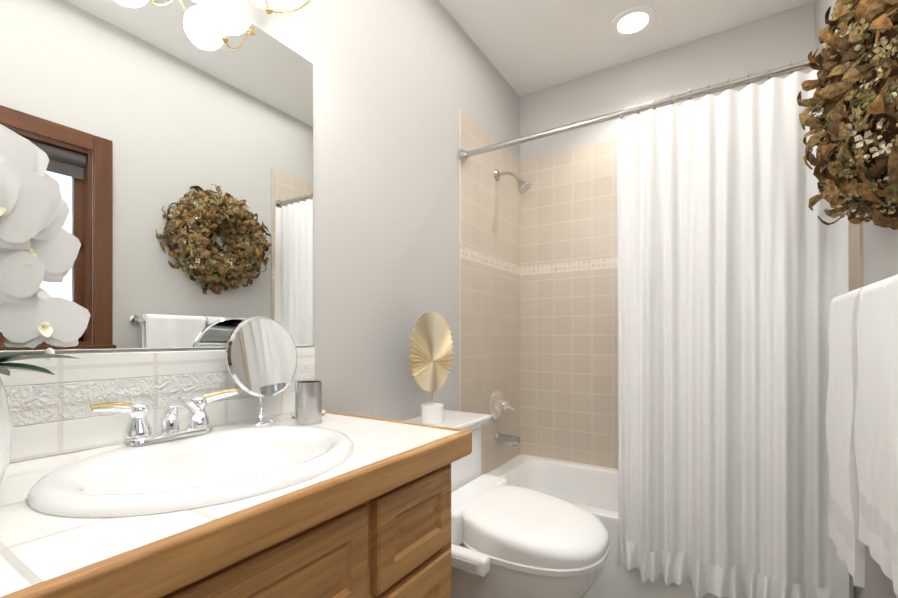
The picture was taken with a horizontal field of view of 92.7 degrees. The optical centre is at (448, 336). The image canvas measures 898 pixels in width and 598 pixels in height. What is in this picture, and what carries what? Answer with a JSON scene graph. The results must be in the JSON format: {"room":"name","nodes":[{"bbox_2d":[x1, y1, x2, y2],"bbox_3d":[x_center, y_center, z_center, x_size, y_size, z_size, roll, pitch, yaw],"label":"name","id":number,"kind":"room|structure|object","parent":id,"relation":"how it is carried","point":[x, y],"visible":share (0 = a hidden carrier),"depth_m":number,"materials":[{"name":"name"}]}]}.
{"room":"bathroom","nodes":[
{"label":"bathroom","id":0,"kind":"room"},
{"bbox_2d":[0,0,519,420],"bbox_3d":[-0.294,-0.192,1.507,0.100,2.455,2.690,0,0,33],"label":"wall","id":1,"kind":"structure","parent":0,"point":[398,85],"depth_m":1.51,"materials":[{"name":"grey paint"}]},
{"bbox_2d":[0,0,312,351],"bbox_3d":[-0.644,-0.385,0.858,0.006,0.820,0.920,0,0,33],"label":"wall mirror","id":2,"kind":"object","parent":1,"relation":"attached to","point":[172,140],"visible":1,"depth_m":0.92,"materials":[{"name":"clear glass"}]},
{"bbox_2d":[0,348,314,462],"bbox_3d":[-0.649,0.120,0.845,0.010,0.179,0.952,0,0,33],"label":"backsplash","id":3,"kind":"structure","parent":1,"relation":"attached to","point":[56,416],"depth_m":0.83,"materials":[{"name":"tile"}]},
{"bbox_2d":[251,0,310,14],"bbox_3d":[-0.548,-0.859,0.875,0.150,0.182,0.586,0,0,33],"label":"sconce","id":4,"kind":"object","parent":1,"relation":"attached to","point":[270,7],"visible":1,"depth_m":1.03,"materials":[{"name":"gold metal"}]},
{"bbox_2d":[459,109,519,473],"bbox_3d":[0.236,-0.167,2.236,0.008,1.735,0.690,0,0,33],"label":"wall tile","id":5,"kind":"structure","parent":1,"relation":"attached to","point":[489,284],"depth_m":2.18,"materials":[{"name":"beige tile"}]},
{"bbox_2d":[490,390,514,419],"bbox_3d":[0.281,0.355,2.231,0.071,0.156,0.156,0,0,33],"label":"tub valve","id":6,"kind":"object","parent":5,"relation":"attached to","point":[498,404],"visible":1,"depth_m":2.22,"materials":[{"name":"silver metal"}]},
{"bbox_2d":[495,432,520,447],"bbox_3d":[0.311,0.537,2.230,0.124,0.064,0.060,0,0,33],"label":"tub spout","id":7,"kind":"object","parent":5,"relation":"attached to","point":[514,441],"visible":1,"depth_m":2.21,"materials":[{"name":"silver metal"}]},
{"bbox_2d":[494,169,530,193],"bbox_3d":[0.330,-0.805,2.200,0.188,0.150,0.072,0,0,33],"label":"shower head","id":8,"kind":"object","parent":5,"relation":"attached to","point":[524,186],"visible":1,"depth_m":2.18},
{"bbox_2d":[459,60,818,161],"bbox_3d":[0.618,-0.827,1.598,1.323,0.052,0.052,0,0,33],"label":"shower rod","id":9,"kind":"object","parent":5,"relation":"attached to","point":[738,82],"visible":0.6,"depth_m":1.53,"materials":[{"name":"silver metal"}]},
{"bbox_2d":[617,55,848,597],"bbox_3d":[0.874,-0.002,1.390,0.625,1.693,0.122,0,0,33],"label":"shower curtain","id":10,"kind":"object","parent":9,"relation":"hanging from","point":[732,265],"visible":0.92,"depth_m":1.38,"materials":[{"name":"white fabric"}]},
{"bbox_2d":[439,0,814,96],"bbox_3d":[0.313,-1.460,1.120,1.540,0.080,2.690,0,0,33],"label":"ceiling","id":11,"kind":"structure","parent":0,"point":[525,47],"depth_m":1.98,"materials":[{"name":"white paint"}]},
{"bbox_2d":[610,5,656,37],"bbox_3d":[0.827,-1.413,1.925,0.194,0.012,0.194,0,0,33],"label":"recessed light","id":12,"kind":"object","parent":11,"relation":"in","point":[633,21],"visible":1,"depth_m":1.92,"materials":[{"name":"white paint"}]},
{"bbox_2d":[520,1,814,160],"bbox_3d":[1.010,-0.192,2.211,1.340,2.455,0.100,0,0,33],"label":"wall","id":13,"kind":"structure","parent":0,"point":[781,39],"depth_m":2.12,"materials":[{"name":"grey paint"}]},
{"bbox_2d":[520,138,617,468],"bbox_3d":[0.981,-0.167,2.166,1.324,1.735,0.008,0,0,33],"label":"wall tile","id":14,"kind":"structure","parent":13,"relation":"attached to","point":[568,311],"depth_m":2.36,"materials":[{"name":"beige tile"}]},
{"bbox_2d":[815,0,897,597],"bbox_3d":[0.920,-0.193,0.732,0.100,2.455,2.690,0,0,33],"label":"wall","id":15,"kind":"structure","parent":0,"point":[880,253],"depth_m":1.11,"materials":[{"name":"grey paint"}]},
{"bbox_2d":[797,0,897,229],"bbox_3d":[0.902,-0.523,0.955,0.166,0.589,0.595,0,0,33],"label":"wreath","id":16,"kind":"object","parent":15,"relation":"attached to","point":[855,99],"visible":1,"depth_m":0.86,"materials":[{"name":"brown plant"}]},
{"bbox_2d":[848,210,862,291],"bbox_3d":[1.348,-0.167,1.503,0.008,1.735,0.730,0,0,33],"label":"wall tile","id":17,"kind":"structure","parent":15,"relation":"attached to","point":[855,256],"depth_m":1.23,"materials":[{"name":"beige tile"}]},
{"bbox_2d":[826,275,897,596],"bbox_3d":[0.873,0.204,0.854,0.109,0.623,0.619,0,0,33],"label":"hanging towels","id":18,"kind":"object","parent":15,"relation":"attached to","point":[862,419],"visible":1,"depth_m":0.83,"materials":[{"name":"white fabric"}]},
{"bbox_3d":[0.313,1.075,1.119,1.540,0.080,2.690,0,0,33],"label":"floor","id":19,"kind":"structure","parent":0,"visible":0},
{"bbox_2d":[0,411,471,597],"bbox_3d":[-0.427,0.622,0.703,0.534,0.826,0.952,0,0,33],"label":"bathroom vanity","id":20,"kind":"object","parent":19,"relation":"on","point":[370,517],"visible":0.75,"depth_m":0.59,"materials":[{"name":"brown wood"}]},
{"bbox_2d":[0,124,89,483],"bbox_3d":[-0.587,-0.038,0.493,0.248,0.497,0.284,0,0,33],"label":"potted orchid","id":21,"kind":"object","parent":20,"relation":"on","point":[39,244],"visible":1,"depth_m":0.54,"materials":[{"name":"white plant"}]},
{"bbox_2d":[27,425,353,517],"bbox_3d":[-0.385,0.269,0.722,0.400,0.153,0.470,0,0,33],"label":"sink","id":22,"kind":"object","parent":20,"relation":"in","point":[215,467],"visible":0.62,"depth_m":0.70,"materials":[{"name":"white ceramic"}]},
{"bbox_2d":[89,389,238,445],"bbox_3d":[-0.499,0.150,0.795,0.138,0.082,0.257,0,0,33],"label":"faucet","id":23,"kind":"object","parent":22,"relation":"on","point":[138,431],"visible":1,"depth_m":0.78,"materials":[{"name":"silver metal"}]},
{"bbox_2d":[226,316,296,426],"bbox_3d":[-0.457,0.080,1.042,0.084,0.261,0.196,0,0,33],"label":"makeup mirror","id":24,"kind":"object","parent":20,"relation":"on","point":[261,357],"visible":1,"depth_m":1.02,"materials":[{"name":"silver metal"}]},
{"bbox_2d":[295,380,321,424],"bbox_3d":[-0.346,0.160,1.053,0.063,0.100,0.063,0,0,33],"label":"cup","id":25,"kind":"object","parent":20,"relation":"on","point":[308,402],"visible":1,"depth_m":1.03,"materials":[{"name":"silver metal"}]},
{"bbox_2d":[291,410,326,418],"bbox_3d":[-0.372,0.195,1.138,0.072,0.031,0.104,0,0,33],"label":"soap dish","id":26,"kind":"object","parent":20,"relation":"on","point":[323,413],"visible":0.15,"depth_m":1.14,"materials":[{"name":"white ceramic"}]},
{"bbox_2d":[404,410,609,597],"bbox_3d":[0.150,0.673,1.428,0.725,0.724,0.505,0,0,33],"label":"toilet","id":27,"kind":"object","parent":19,"relation":"on","point":[511,541],"visible":0.69,"depth_m":1.25,"materials":[{"name":"white ceramic"}]},
{"bbox_2d":[408,312,452,423],"bbox_3d":[-0.060,0.109,1.565,0.082,0.403,0.272,0,0,33],"label":"leaf ornament","id":28,"kind":"object","parent":27,"relation":"on","point":[430,351],"visible":1,"depth_m":1.54,"materials":[{"name":"gold metal"}]},
{"bbox_2d":[487,454,853,597],"bbox_3d":[0.807,0.860,1.893,1.334,0.350,0.649,0,0,33],"label":"bathtub","id":29,"kind":"object","parent":19,"relation":"on","point":[593,490],"visible":0.19,"depth_m":2.17,"materials":[{"name":"white ceramic"}]}
]}

